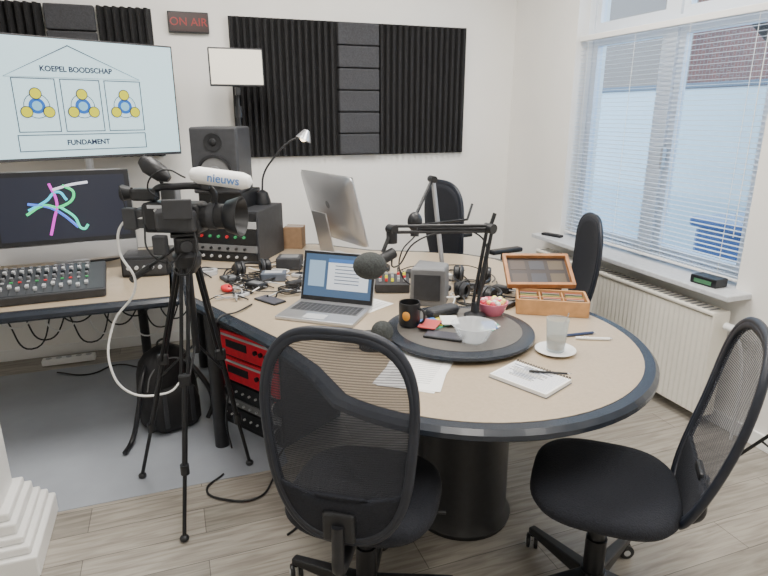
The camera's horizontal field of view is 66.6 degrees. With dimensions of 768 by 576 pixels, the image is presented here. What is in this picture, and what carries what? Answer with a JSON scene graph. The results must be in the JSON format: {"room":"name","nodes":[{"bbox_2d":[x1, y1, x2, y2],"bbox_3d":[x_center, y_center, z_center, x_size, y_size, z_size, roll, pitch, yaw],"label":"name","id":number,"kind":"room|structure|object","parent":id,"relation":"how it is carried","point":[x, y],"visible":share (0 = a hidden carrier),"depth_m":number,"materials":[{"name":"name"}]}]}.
{"room":"studio","nodes":[
{"label":"studio","id":0,"kind":"room"},
{"bbox_2d":[0,0,516,350],"bbox_3d":[-1.358,-1.074,4.039,5.490,2.950,0.200,-6,18,-19],"label":"wall","id":1,"kind":"structure","parent":0,"point":[388,187],"depth_m":4.29,"materials":[{"name":"paint"}]},
{"bbox_2d":[0,0,165,156],"bbox_3d":[-2.207,-1.238,3.524,1.590,0.900,0.060,-6,18,-19],"label":"panel","id":2,"kind":"object","parent":1,"relation":"attached to","point":[115,24],"visible":0.25,"depth_m":3.52,"materials":[{"name":"black fabric"}]},
{"bbox_2d":[0,329,191,361],"bbox_3d":[-1.439,0.343,4.311,5.240,0.080,0.015,-6,18,-19],"label":"baseboard","id":3,"kind":"structure","parent":1,"relation":"attached to","point":[127,341],"depth_m":4.07,"materials":[{"name":"white"}]},
{"bbox_2d":[167,11,208,33],"bbox_3d":[-1.255,-1.704,3.755,0.250,0.125,0.040,-6,18,-19],"label":"sign","id":4,"kind":"object","parent":1,"relation":"attached to","point":[178,21],"visible":1,"depth_m":3.74,"materials":[{"name":"black plastic"}]},
{"bbox_2d":[228,16,466,156],"bbox_3d":[-0.194,-1.427,4.228,1.750,0.910,0.060,-6,18,-19],"label":"panel","id":5,"kind":"object","parent":1,"relation":"attached to","point":[357,88],"visible":1,"depth_m":4.20,"materials":[{"name":"black fabric"}]},
{"bbox_2d":[0,339,767,575],"bbox_3d":[-0.355,1.179,1.821,5.490,0.100,6.090,-6,18,-19],"label":"floor","id":6,"kind":"structure","parent":0,"point":[139,535],"depth_m":2.31,"materials":[{"name":"laminate"}]},
{"bbox_2d":[0,492,57,575],"bbox_3d":[-1.491,0.964,2.210,0.400,0.090,0.400,-6,18,-19],"label":"tier","id":7,"kind":"object","parent":6,"relation":"on","point":[31,564],"visible":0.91,"depth_m":2.12,"materials":[{"name":"white"}]},
{"bbox_2d":[0,489,48,559],"bbox_3d":[-1.491,0.904,2.192,0.360,0.035,0.360,-6,18,-19],"label":"tier","id":8,"kind":"object","parent":7,"relation":"on","point":[26,547],"visible":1,"depth_m":2.13,"materials":[{"name":"white"}]},
{"bbox_2d":[0,486,40,546],"bbox_3d":[-1.491,0.873,2.183,0.320,0.030,0.320,-6,18,-19],"label":"tier","id":9,"kind":"object","parent":8,"relation":"on","point":[19,537],"visible":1,"depth_m":2.15,"materials":[{"name":"white"}]},
{"bbox_2d":[0,480,32,536],"bbox_3d":[-1.491,0.837,2.172,0.280,0.045,0.280,-6,18,-19],"label":"tier","id":10,"kind":"object","parent":9,"relation":"on","point":[12,526],"visible":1,"depth_m":2.15,"materials":[{"name":"white"}]},
{"bbox_2d":[0,477,23,521],"bbox_3d":[-1.491,0.798,2.161,0.240,0.035,0.240,-6,18,-19],"label":"tier","id":11,"kind":"object","parent":10,"relation":"on","point":[6,511],"visible":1,"depth_m":2.17,"materials":[{"name":"white"}]},
{"bbox_2d":[0,425,11,507],"bbox_3d":[-1.491,-0.517,1.768,0.180,2.710,0.180,-6,18,-19],"label":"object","id":12,"kind":"object","parent":11,"relation":"on","point":[5,475],"visible":1,"depth_m":2.18,"materials":[{"name":"white"}]},
{"bbox_2d":[41,352,95,365],"bbox_3d":[-2.108,0.475,3.918,0.320,0.042,0.060,-6,18,-19],"label":"power strip","id":13,"kind":"object","parent":6,"relation":"on","point":[90,356],"visible":1,"depth_m":3.90,"materials":[{"name":"white plastic"}]},
{"bbox_2d":[0,245,178,353],"bbox_3d":[-1.995,0.315,3.230,1.695,0.750,1.290,-6,18,-19],"label":"desk","id":14,"kind":"object","parent":6,"relation":"on","point":[152,292],"visible":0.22,"depth_m":2.79,"materials":[{"name":"laminate"}]},
{"bbox_2d":[0,261,106,306],"bbox_3d":[-1.642,-0.029,2.856,0.520,0.120,0.319,-7,18,-22],"label":"mixing console","id":15,"kind":"object","parent":14,"relation":"on","point":[47,283],"visible":1,"depth_m":2.81,"materials":[{"name":"grey plastic"}]},
{"bbox_2d":[0,169,137,266],"bbox_3d":[-1.744,-0.362,3.216,0.690,0.557,0.198,-8,18,-24],"label":"desktop computer","id":16,"kind":"object","parent":14,"relation":"on","point":[59,217],"visible":0.95,"depth_m":3.19,"materials":[{"name":"silver metal"}]},
{"bbox_2d":[0,32,180,261],"bbox_3d":[-1.753,-0.773,3.403,0.274,1.236,1.095,16,23,42],"label":"television","id":17,"kind":"object","parent":14,"relation":"on","point":[61,98],"visible":0.98,"depth_m":3.23,"materials":[{"name":"black plastic"}]},
{"bbox_2d":[1,306,185,349],"bbox_3d":[-1.833,0.101,3.729,1.274,0.506,0.043,-6,18,-19],"label":"hanging cables","id":18,"kind":"object","parent":14,"relation":"hanging from","point":[145,310],"visible":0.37,"depth_m":3.74,"materials":[{"name":"black plastic"}]},
{"bbox_2d":[120,249,173,277],"bbox_3d":[-1.312,-0.139,3.247,0.240,0.110,0.220,-3,17,-11],"label":"audio interface","id":19,"kind":"object","parent":14,"relation":"on","point":[136,259],"visible":0.76,"depth_m":3.17,"materials":[{"name":"black plastic"}]},
{"bbox_2d":[0,352,269,511],"bbox_3d":[-1.632,0.722,3.172,1.940,0.002,1.600,-6,18,-19],"label":"floor mat","id":20,"kind":"object","parent":6,"relation":"on","point":[67,435],"visible":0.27,"depth_m":2.96,"materials":[{"name":"grey plastic"}]},
{"bbox_2d":[122,338,211,454],"bbox_3d":[-1.181,0.512,3.031,0.287,0.479,0.505,16,23,42],"label":"backpack","id":21,"kind":"object","parent":20,"relation":"on","point":[169,410],"visible":0.72,"depth_m":3.00,"materials":[{"name":"fabric"}]},
{"bbox_2d":[129,233,252,541],"bbox_3d":[-0.796,0.359,2.366,0.510,1.159,0.535,-6,18,-19],"label":"camera tripod","id":22,"kind":"object","parent":20,"relation":"on","point":[185,243],"visible":0.95,"depth_m":2.33,"materials":[{"name":"black metal"}]},
{"bbox_2d":[107,156,252,396],"bbox_3d":[-0.782,0.004,2.430,0.646,1.093,0.420,6,18,20],"label":"video camera","id":23,"kind":"object","parent":22,"relation":"attached to","point":[170,214],"visible":0.96,"depth_m":2.20,"materials":[{"name":"black plastic"}]},
{"bbox_2d":[138,156,170,181],"bbox_3d":[-0.868,-0.449,2.219,0.126,0.071,0.071,35,17,-5],"label":"microphone","id":24,"kind":"object","parent":23,"relation":"on","point":[149,165],"depth_m":2.19,"materials":[{"name":"black plastic"}]},
{"bbox_2d":[221,196,247,236],"bbox_3d":[-0.575,-0.274,2.238,0.063,0.155,0.155,2,17,6],"label":"hood","id":25,"kind":"object","parent":23,"relation":"attached to","point":[234,212],"depth_m":2.21,"materials":[{"name":"black plastic"}]},
{"bbox_2d":[57,364,297,535],"bbox_3d":[-0.988,0.748,3.067,2.604,0.014,0.486,15,22,41],"label":"floor cables","id":26,"kind":"object","parent":6,"relation":"on","point":[222,474],"visible":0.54,"depth_m":2.58,"materials":[{"name":"black plastic"}]},
{"bbox_2d":[220,324,267,437],"bbox_3d":[-0.580,0.441,3.115,0.500,0.575,0.473,12,21,36],"label":"rack","id":27,"kind":"object","parent":6,"relation":"on","point":[244,359],"visible":0.09,"depth_m":2.97,"materials":[{"name":"red metal"}]},
{"bbox_2d":[225,339,246,353],"bbox_3d":[-0.747,0.293,2.947,0.160,0.040,0.004,12,21,36],"label":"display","id":28,"kind":"object","parent":27,"relation":"attached to","point":[236,346],"depth_m":2.94,"materials":[{"name":"black plastic"}]},
{"bbox_2d":[227,364,247,378],"bbox_3d":[-0.747,0.427,2.987,0.160,0.040,0.004,12,21,36],"label":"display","id":29,"kind":"object","parent":27,"relation":"attached to","point":[237,371],"depth_m":2.99,"materials":[{"name":"black plastic"}]},
{"bbox_2d":[259,325,452,575],"bbox_3d":[-0.061,0.547,1.823,0.613,1.104,0.634,4,17,13],"label":"office chair","id":30,"kind":"object","parent":6,"relation":"on","point":[340,406],"visible":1,"depth_m":1.49,"materials":[{"name":"fabric"}]},
{"bbox_2d":[183,244,659,540],"bbox_3d":[0.027,0.389,2.950,1.880,0.770,2.670,-6,18,-19],"label":"conference table","id":31,"kind":"object","parent":6,"relation":"on","point":[467,428],"visible":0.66,"depth_m":2.22,"materials":[{"name":"laminate"}]},
{"bbox_2d":[202,268,217,276],"bbox_3d":[-0.969,-0.088,3.226,0.100,0.025,0.100,-6,18,-19],"label":"tape roll","id":32,"kind":"object","parent":31,"relation":"on","point":[210,271],"visible":0.72,"depth_m":3.21,"materials":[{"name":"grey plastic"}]},
{"bbox_2d":[220,284,231,291],"bbox_3d":[-0.785,0.001,2.922,0.056,0.037,0.088,-13,21,-38],"label":"computer mouse","id":33,"kind":"object","parent":31,"relation":"on","point":[226,287],"visible":0.98,"depth_m":2.90,"materials":[{"name":"red paint"}]},
{"bbox_2d":[219,274,239,282],"bbox_3d":[-0.812,-0.054,3.120,0.100,0.019,0.110,-11,20,-33],"label":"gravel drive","id":34,"kind":"object","parent":31,"relation":"on","point":[232,277],"visible":0.59,"depth_m":3.09,"materials":[{"name":"grey plastic"}]},
{"bbox_2d":[207,47,263,125],"bbox_3d":[-0.923,-0.889,3.792,0.330,1.238,0.140,-6,18,-19],"label":"led panel light","id":35,"kind":"object","parent":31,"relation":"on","point":[237,68],"visible":0.78,"depth_m":3.62,"materials":[{"name":"grey plastic"}]},
{"bbox_2d":[209,48,262,84],"bbox_3d":[-0.911,-1.365,3.614,0.315,0.205,0.004,-6,14,-19],"label":"diffuser","id":36,"kind":"object","parent":35,"relation":"attached to","point":[227,66],"depth_m":3.61,"materials":[{"name":"beige"}]},
{"bbox_2d":[198,187,283,261],"bbox_3d":[-0.895,-0.402,3.605,0.420,0.410,0.383,4,17,13],"label":"equipment rack","id":37,"kind":"object","parent":31,"relation":"on","point":[263,238],"visible":0.58,"depth_m":3.48,"materials":[{"name":"grey metal"}]},
{"bbox_2d":[189,126,252,193],"bbox_3d":[-0.944,-0.749,3.404,0.269,0.367,0.314,1,17,2],"label":"monitor speaker","id":38,"kind":"object","parent":37,"relation":"on","point":[216,147],"visible":0.66,"depth_m":3.26},
{"bbox_2d":[256,129,310,204],"bbox_3d":[-0.626,-0.746,3.601,0.360,0.448,0.100,-3,17,-10],"label":"desk lamp","id":39,"kind":"object","parent":37,"relation":"on","point":[262,196],"visible":1,"depth_m":3.58,"materials":[{"name":"black plastic"}]},
{"bbox_2d":[232,291,249,298],"bbox_3d":[-0.687,0.030,2.841,0.050,0.019,0.090,11,20,33],"label":"card reader","id":40,"kind":"object","parent":31,"relation":"on","point":[244,293],"visible":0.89,"depth_m":2.82,"materials":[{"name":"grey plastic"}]},
{"bbox_2d":[231,258,271,275],"bbox_3d":[-0.755,-0.131,3.266,0.202,0.084,0.216,-9,19,-29],"label":"headphones","id":41,"kind":"object","parent":31,"relation":"on","point":[239,268],"visible":0.94,"depth_m":3.21,"materials":[{"name":"black plastic"}]},
{"bbox_2d":[233,262,242,275],"bbox_3d":[-0.792,-0.103,3.172,0.033,0.080,0.080,-9,19,-29],"label":"ear cup","id":42,"kind":"object","parent":41,"relation":"on","point":[237,266],"depth_m":3.15,"materials":[{"name":"black plastic"}]},
{"bbox_2d":[264,258,271,269],"bbox_3d":[-0.651,-0.126,3.250,0.033,0.080,0.080,-9,19,-29],"label":"ear cup","id":43,"kind":"object","parent":41,"relation":"on","point":[267,263],"depth_m":3.22,"materials":[{"name":"black plastic"}]},
{"bbox_2d":[244,280,267,289],"bbox_3d":[-0.640,-0.013,2.964,0.120,0.031,0.070,9,19,29],"label":"receiver","id":44,"kind":"object","parent":31,"relation":"on","point":[255,283],"visible":0.88,"depth_m":2.94,"materials":[{"name":"black plastic"}]},
{"bbox_2d":[254,295,285,305],"bbox_3d":[-0.539,0.057,2.765,0.150,0.010,0.075,14,21,38],"label":"smartphone","id":45,"kind":"object","parent":31,"relation":"on","point":[271,300],"visible":1,"depth_m":2.75,"materials":[{"name":"black plastic"}]},
{"bbox_2d":[261,270,289,281],"bbox_3d":[-0.576,-0.065,3.112,0.150,0.046,0.080,-1,17,-5],"label":"splitter","id":46,"kind":"object","parent":31,"relation":"on","point":[280,275],"visible":0.91,"depth_m":3.08,"materials":[{"name":"grey"}]},
{"bbox_2d":[276,254,303,270],"bbox_3d":[-0.529,-0.149,3.348,0.160,0.071,0.120,0,17,0],"label":"electronic device","id":47,"kind":"object","parent":31,"relation":"on","point":[283,261],"visible":0.78,"depth_m":3.29,"materials":[{"name":"grey plastic"}]},
{"bbox_2d":[285,279,301,286],"bbox_3d":[-0.449,-0.024,3.001,0.110,0.031,0.050,-13,21,-38],"label":"power adapter","id":48,"kind":"object","parent":31,"relation":"on","point":[297,281],"visible":0.49,"depth_m":2.98,"materials":[{"name":"black plastic"}]},
{"bbox_2d":[283,224,305,248],"bbox_3d":[-0.591,-0.341,3.870,0.122,0.141,0.120,1,17,5],"label":"cardboard box","id":49,"kind":"object","parent":31,"relation":"on","point":[294,235],"visible":0.98,"depth_m":3.82,"materials":[{"name":"brown cardboard"}]},
{"bbox_2d":[291,273,302,277],"bbox_3d":[-0.436,-0.067,3.160,0.130,0.021,0.040,6,18,19],"label":"hub","id":50,"kind":"object","parent":31,"relation":"on","point":[296,275],"visible":0.41,"depth_m":3.15,"materials":[{"name":"grey plastic"}]},
{"bbox_2d":[275,250,374,327],"bbox_3d":[-0.250,-0.007,2.583,0.360,0.237,0.325,5,17,17],"label":"laptop","id":51,"kind":"object","parent":31,"relation":"on","point":[332,293],"visible":0.98,"depth_m":2.67,"materials":[{"name":"silver metal"}]},
{"bbox_2d":[301,170,368,252],"bbox_3d":[-0.313,-0.444,3.564,0.198,0.514,0.600,-12,20,-34],"label":"desktop computer","id":52,"kind":"object","parent":31,"relation":"on","point":[332,198],"visible":0.93,"depth_m":3.48,"materials":[{"name":"silver metal"}]},
{"bbox_2d":[201,260,515,306],"bbox_3d":[-0.129,-0.053,3.098,1.838,0.047,0.903,2,17,7],"label":"cable tangle","id":53,"kind":"object","parent":31,"relation":"on","point":[290,290],"visible":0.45,"depth_m":2.94,"materials":[{"name":"black plastic"}]},
{"bbox_2d":[365,321,392,339],"bbox_3d":[-0.060,0.170,2.208,0.199,0.112,0.100,5,17,17],"label":"table microphone","id":54,"kind":"object","parent":31,"relation":"on","point":[382,328],"visible":0.44,"depth_m":2.15,"materials":[{"name":"grey fabric"}]},
{"bbox_2d":[369,299,393,312],"bbox_3d":[-0.066,0.082,2.696,0.130,0.002,0.190,14,21,38],"label":"paper sheet","id":55,"kind":"object","parent":31,"relation":"on","point":[377,304],"visible":0.46,"depth_m":2.71,"materials":[{"name":"white paper"}]},
{"bbox_2d":[375,272,409,291],"bbox_3d":[0.042,-0.033,2.936,0.170,0.076,0.144,0,17,0],"label":"mixer","id":56,"kind":"object","parent":31,"relation":"on","point":[388,282],"visible":0.86,"depth_m":2.88,"materials":[{"name":"grey plastic"}]},
{"bbox_2d":[406,269,410,277],"bbox_3d":[0.178,-0.077,3.168,0.120,0.036,0.080,3,17,10],"label":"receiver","id":57,"kind":"object","parent":31,"relation":"on","point":[408,271],"visible":0.12,"depth_m":3.14,"materials":[{"name":"black plastic"}]},
{"bbox_2d":[401,350,452,393],"bbox_3d":[0.111,0.283,2.018,0.227,0.003,0.309,5,17,16],"label":"paper sheet","id":58,"kind":"object","parent":31,"relation":"on","point":[430,374],"visible":0.49,"depth_m":2.00,"materials":[{"name":"white paper"}]},
{"bbox_2d":[410,260,448,305],"bbox_3d":[0.217,-0.023,2.736,0.160,0.180,0.183,4,17,14],"label":"speaker","id":59,"kind":"object","parent":31,"relation":"on","point":[429,281],"visible":0.86,"depth_m":2.66},
{"bbox_2d":[414,275,440,300],"bbox_3d":[0.196,-0.001,2.662,0.120,0.120,0.004,2,15,8],"label":"grille","id":60,"kind":"object","parent":59,"relation":"attached to","point":[426,287],"depth_m":2.66,"materials":[{"name":"grey fabric"}]},
{"bbox_2d":[398,175,472,290],"bbox_3d":[0.243,-0.256,2.843,0.448,0.566,0.119,-12,21,-36],"label":"microphone boom arm","id":61,"kind":"object","parent":31,"relation":"on","point":[414,217],"visible":0.61,"depth_m":2.79,"materials":[{"name":"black metal"}]},
{"bbox_2d":[388,306,534,361],"bbox_3d":[0.297,0.174,2.323,0.590,0.038,0.590,-6,18,-19],"label":"lazy susan","id":62,"kind":"object","parent":31,"relation":"on","point":[514,336],"visible":0.67,"depth_m":2.18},
{"bbox_2d":[399,298,425,327],"bbox_3d":[0.106,0.105,2.316,0.086,0.098,0.111,-5,17,-18],"label":"coffee mug","id":63,"kind":"object","parent":62,"relation":"on","point":[409,309],"visible":0.99,"depth_m":2.29,"materials":[{"name":"black ceramic"}]},
{"bbox_2d":[353,213,496,321],"bbox_3d":[0.159,-0.077,2.340,0.590,0.434,0.173,-5,17,-15],"label":"microphone boom arm","id":64,"kind":"object","parent":62,"relation":"on","point":[368,265],"visible":1,"depth_m":2.31,"materials":[{"name":"black plastic"}]},
{"bbox_2d":[417,315,459,329],"bbox_3d":[0.213,0.139,2.339,0.219,0.020,0.159,-13,21,-38],"label":"cards","id":65,"kind":"object","parent":62,"relation":"on","point":[433,323],"visible":0.9,"depth_m":2.32,"materials":[{"name":"paper"}]},
{"bbox_2d":[425,303,460,317],"bbox_3d":[0.244,0.095,2.451,0.151,0.040,0.061,-11,20,-33],"label":"case","id":66,"kind":"object","parent":62,"relation":"on","point":[446,309],"visible":0.95,"depth_m":2.43,"materials":[{"name":"grey plastic"}]},
{"bbox_2d":[423,330,465,341],"bbox_3d":[0.229,0.181,2.216,0.150,0.010,0.072,6,18,19],"label":"smartphone","id":67,"kind":"object","parent":62,"relation":"on","point":[434,334],"visible":1,"depth_m":2.20,"materials":[{"name":"black plastic"}]},
{"bbox_2d":[478,321,499,331],"bbox_3d":[0.415,0.149,2.328,0.098,0.005,0.110,14,21,38],"label":"cards","id":68,"kind":"object","parent":62,"relation":"on","point":[488,326],"visible":1,"depth_m":2.32,"materials":[{"name":"white paper"}]},
{"bbox_2d":[479,296,507,316],"bbox_3d":[0.456,0.074,2.464,0.132,0.078,0.132,-4,17,-14],"label":"candy bowl","id":69,"kind":"object","parent":62,"relation":"on","point":[493,306],"visible":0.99,"depth_m":2.43,"materials":[{"name":"pink ceramic"}]},
{"bbox_2d":[452,265,490,285],"bbox_3d":[0.453,-0.057,3.021,0.202,0.084,0.216,3,17,10],"label":"headphones","id":70,"kind":"object","parent":31,"relation":"on","point":[458,271],"visible":0.61,"depth_m":3.06,"materials":[{"name":"black plastic"}]},
{"bbox_2d":[453,265,459,279],"bbox_3d":[0.385,-0.080,3.096,0.033,0.080,0.080,3,17,10],"label":"ear cup","id":71,"kind":"object","parent":70,"relation":"on","point":[456,270],"depth_m":3.06,"materials":[{"name":"black plastic"}]},
{"bbox_2d":[485,267,490,279],"bbox_3d":[0.545,-0.072,3.069,0.033,0.080,0.080,3,17,10],"label":"ear cup","id":72,"kind":"object","parent":70,"relation":"on","point":[489,268],"depth_m":3.03,"materials":[{"name":"black plastic"}]},
{"bbox_2d":[454,281,502,298],"bbox_3d":[0.472,0.008,2.803,0.202,0.084,0.216,14,21,38],"label":"headphones","id":73,"kind":"object","parent":31,"relation":"on","point":[461,288],"visible":0.73,"depth_m":2.77,"materials":[{"name":"black plastic"}]},
{"bbox_2d":[454,281,462,297],"bbox_3d":[0.367,0.007,2.805,0.033,0.080,0.080,14,21,38],"label":"ear cup","id":74,"kind":"object","parent":73,"relation":"on","point":[458,288],"depth_m":2.77,"materials":[{"name":"black plastic"}]},
{"bbox_2d":[484,287,496,296],"bbox_3d":[0.492,0.037,2.704,0.033,0.080,0.080,14,21,38],"label":"ear cup","id":75,"kind":"object","parent":73,"relation":"on","point":[488,291],"depth_m":2.68,"materials":[{"name":"black plastic"}]},
{"bbox_2d":[492,284,511,293],"bbox_3d":[0.594,0.005,2.902,0.110,0.031,0.050,14,21,38],"label":"power adapter","id":76,"kind":"object","parent":31,"relation":"on","point":[505,290],"visible":0.73,"depth_m":2.88,"materials":[{"name":"black plastic"}]},
{"bbox_2d":[505,300,514,309],"bbox_3d":[0.574,0.075,2.686,0.040,0.021,0.110,14,21,38],"label":"hub","id":77,"kind":"object","parent":31,"relation":"on","point":[510,303],"visible":0.61,"depth_m":2.67,"materials":[{"name":"black plastic"}]},
{"bbox_2d":[489,359,571,398],"bbox_3d":[0.487,0.296,1.944,0.167,0.021,0.220,-15,22,-42],"label":"notebook","id":78,"kind":"object","parent":31,"relation":"on","point":[516,374],"visible":0.89,"depth_m":1.92,"materials":[{"name":"white paper"}]},
{"bbox_2d":[529,370,571,374],"bbox_3d":[0.557,0.282,1.956,0.140,0.008,0.008,3,17,10],"label":"ballpoint pen","id":79,"kind":"object","parent":78,"relation":"on","point":[535,371],"visible":1,"depth_m":1.95,"materials":[{"name":"black plastic"}]},
{"bbox_2d":[502,253,589,317],"bbox_3d":[0.737,-0.028,2.719,0.382,0.198,0.387,3,17,11],"label":"box","id":80,"kind":"object","parent":31,"relation":"on","point":[524,272],"visible":1,"depth_m":2.71,"materials":[{"name":"brown wood"}]},
{"bbox_2d":[510,261,525,269],"bbox_3d":[0.642,-0.110,2.812,0.070,0.001,0.060,0,47,1],"label":"picture","id":81,"kind":"object","parent":80,"relation":"attached to","point":[515,265],"depth_m":2.81},
{"bbox_2d":[512,273,527,281],"bbox_3d":[0.641,-0.048,2.754,0.070,0.001,0.060,0,47,1],"label":"picture","id":82,"kind":"object","parent":80,"relation":"attached to","point":[517,277],"depth_m":2.75},
{"bbox_2d":[528,261,544,269],"bbox_3d":[0.732,-0.109,2.811,0.070,0.001,0.060,0,47,1],"label":"picture","id":83,"kind":"object","parent":80,"relation":"attached to","point":[534,265],"depth_m":2.81},
{"bbox_2d":[531,273,547,281],"bbox_3d":[0.731,-0.047,2.752,0.070,0.001,0.060,0,47,1],"label":"picture","id":84,"kind":"object","parent":80,"relation":"on","point":[536,277],"depth_m":2.75},
{"bbox_2d":[547,261,563,269],"bbox_3d":[0.822,-0.109,2.809,0.070,0.001,0.060,0,47,1],"label":"picture","id":85,"kind":"object","parent":80,"relation":"attached to","point":[552,265],"depth_m":2.81},
{"bbox_2d":[550,273,566,281],"bbox_3d":[0.821,-0.047,2.751,0.070,0.001,0.060,0,47,1],"label":"picture","id":86,"kind":"object","parent":80,"relation":"on","point":[555,277],"depth_m":2.75},
{"bbox_2d":[535,341,575,356],"bbox_3d":[0.636,0.231,2.174,0.150,0.014,0.150,-6,18,-19],"label":"saucer","id":87,"kind":"object","parent":31,"relation":"on","point":[541,347],"visible":0.75,"depth_m":2.17,"materials":[{"name":"white ceramic"}]},
{"bbox_2d":[547,313,568,350],"bbox_3d":[0.636,0.160,2.152,0.084,0.150,0.084,-6,18,-19],"label":"drinking glass","id":88,"kind":"object","parent":87,"relation":"on","point":[554,342],"visible":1,"depth_m":2.14,"materials":[{"name":"clear glass"}]},
{"bbox_2d":[563,331,595,336],"bbox_3d":[0.785,0.183,2.337,0.145,0.012,0.012,-4,17,-14],"label":"ballpoint pen","id":89,"kind":"object","parent":31,"relation":"on","point":[589,332],"visible":0.96,"depth_m":2.33,"materials":[{"name":"blue"}]},
{"bbox_2d":[575,336,612,340],"bbox_3d":[0.824,0.197,2.289,0.145,0.014,0.012,1,17,5],"label":"ballpoint pen","id":90,"kind":"object","parent":31,"relation":"on","point":[576,337],"visible":1,"depth_m":2.29,"materials":[{"name":"white plastic"}]},
{"bbox_2d":[424,179,522,259],"bbox_3d":[0.665,-0.202,4.214,0.703,1.179,0.670,-9,19,-27],"label":"office chair","id":91,"kind":"object","parent":6,"relation":"on","point":[449,197],"visible":0.25,"depth_m":3.89,"materials":[{"name":"fabric"}]},
{"bbox_2d":[568,212,602,301],"bbox_3d":[0.909,0.083,3.473,0.613,1.051,0.582,0,17,0],"label":"office chair","id":92,"kind":"object","parent":6,"relation":"on","point":[588,247],"visible":0.3,"depth_m":3.38,"materials":[{"name":"fabric"}]},
{"bbox_2d":[525,317,767,575],"bbox_3d":[0.741,0.575,1.837,0.646,1.044,0.609,6,18,19],"label":"office chair","id":93,"kind":"object","parent":6,"relation":"on","point":[603,490],"visible":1,"depth_m":1.78,"materials":[{"name":"fabric"}]},
{"bbox_2d":[741,434,767,455],"bbox_3d":[1.744,0.639,2.581,0.277,0.500,0.388,-6,18,-19],"label":"stand","id":94,"kind":"object","parent":6,"relation":"on","point":[765,437],"visible":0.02,"depth_m":2.68,"materials":[{"name":"black metal"}]},
{"bbox_2d":[503,0,767,434],"bbox_3d":[2.142,-0.510,2.150,0.250,2.950,5.890,-6,18,-19],"label":"wall","id":95,"kind":"structure","parent":0,"point":[544,115],"depth_m":4.20,"materials":[{"name":"paint"}]},
{"bbox_2d":[536,248,734,412],"bbox_3d":[1.480,0.240,3.664,0.152,0.647,1.708,-6,18,-19],"label":"radiator","id":96,"kind":"object","parent":95,"relation":"attached to","point":[686,335],"visible":0.39,"depth_m":3.22,"materials":[{"name":"metal"}]},
{"bbox_2d":[536,248,729,315],"bbox_3d":[1.437,-0.077,3.638,0.115,0.020,1.550,-6,18,-19],"label":"grille","id":97,"kind":"object","parent":96,"relation":"attached to","point":[701,308],"depth_m":3.29,"materials":[{"name":"metal"}]},
{"bbox_2d":[532,232,751,301],"bbox_3d":[1.507,-0.181,3.634,0.270,0.030,1.680,-6,18,-19],"label":"windowsill","id":98,"kind":"structure","parent":95,"relation":"attached to","point":[670,273],"depth_m":3.35,"materials":[{"name":"stone"}]},
{"bbox_2d":[541,232,562,237],"bbox_3d":[1.216,-0.385,4.229,0.045,0.020,0.160,-13,21,-38],"label":"remote control","id":99,"kind":"object","parent":98,"relation":"on","point":[542,233],"visible":1,"depth_m":4.21,"materials":[{"name":"black plastic"}]},
{"bbox_2d":[690,272,727,288],"bbox_3d":[1.682,-0.041,3.031,0.092,0.045,0.150,-7,18,-23],"label":"digital clock","id":100,"kind":"object","parent":98,"relation":"on","point":[702,278],"visible":1,"depth_m":3.00,"materials":[{"name":"black plastic"}]},
{"bbox_2d":[570,0,767,282],"bbox_3d":[1.641,-1.142,3.376,0.090,1.980,1.460,-6,18,-19],"label":"frame","id":101,"kind":"object","parent":95,"relation":"attached to","point":[594,3],"visible":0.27,"depth_m":3.86,"materials":[{"name":"white paint"}]},
{"bbox_2d":[576,0,767,274],"bbox_3d":[1.631,-1.141,3.372,0.100,1.870,1.348,-6,18,-19],"label":"window","id":102,"kind":"structure","parent":95,"relation":"in","point":[676,96],"depth_m":3.40,"materials":[{"name":"white paint"}]},
{"bbox_2d":[564,2,767,281],"bbox_3d":[1.559,-0.850,3.432,0.050,1.318,1.440,-6,18,-19],"label":"blind","id":103,"kind":"object","parent":102,"relation":"attached to","point":[760,7],"visible":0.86,"depth_m":3.26,"materials":[{"name":"white plastic"}]},
{"bbox_2d":[748,429,767,453],"bbox_3d":[2.020,0.880,2.510,0.015,0.080,5.875,-6,18,-19],"label":"baseboard","id":104,"kind":"structure","parent":95,"relation":"attached to","point":[755,436],"depth_m":2.91,"materials":[{"name":"white"}]},
{"label":"outside","id":105,"kind":"structure","parent":0,"visible":0},
{"bbox_3d":[12.915,-1.770,12.674,27.100,0.050,45.000,-6,18,-19],"label":"ground","id":106,"kind":"structure","parent":105,"visible":0},
{"bbox_2d":[590,79,767,250],"bbox_3d":[2.775,-0.633,4.994,0.060,2.150,9.450,-6,18,-19],"label":"building wall outside","id":107,"kind":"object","parent":106,"relation":"on","point":[719,102],"visible":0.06,"depth_m":5.13,"materials":[{"name":"white paint"}]},
{"bbox_2d":[603,0,767,92],"bbox_3d":[5.918,-7.053,14.560,4.000,9.000,8.600,-6,18,-19],"label":"neighboring building","id":108,"kind":"structure","parent":106,"relation":"on","point":[620,9],"depth_m":11.04,"materials":[{"name":"red brick"}]},
{"bbox_2d":[689,212,744,262],"bbox_3d":[2.624,0.167,3.982,0.600,1.205,1.000,-6,18,-19],"label":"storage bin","id":109,"kind":"object","parent":106,"relation":"on","point":[739,213],"visible":0.14,"depth_m":4.01,"materials":[{"name":"blue"}]},
{"bbox_2d":[751,22,767,43],"bbox_3d":[5.435,-2.769,7.712,2.566,4.702,3.789,-12,20,-35],"label":"bare tree","id":110,"kind":"object","parent":106,"relation":"on","point":[761,27],"visible":0.09,"depth_m":7.76,"materials":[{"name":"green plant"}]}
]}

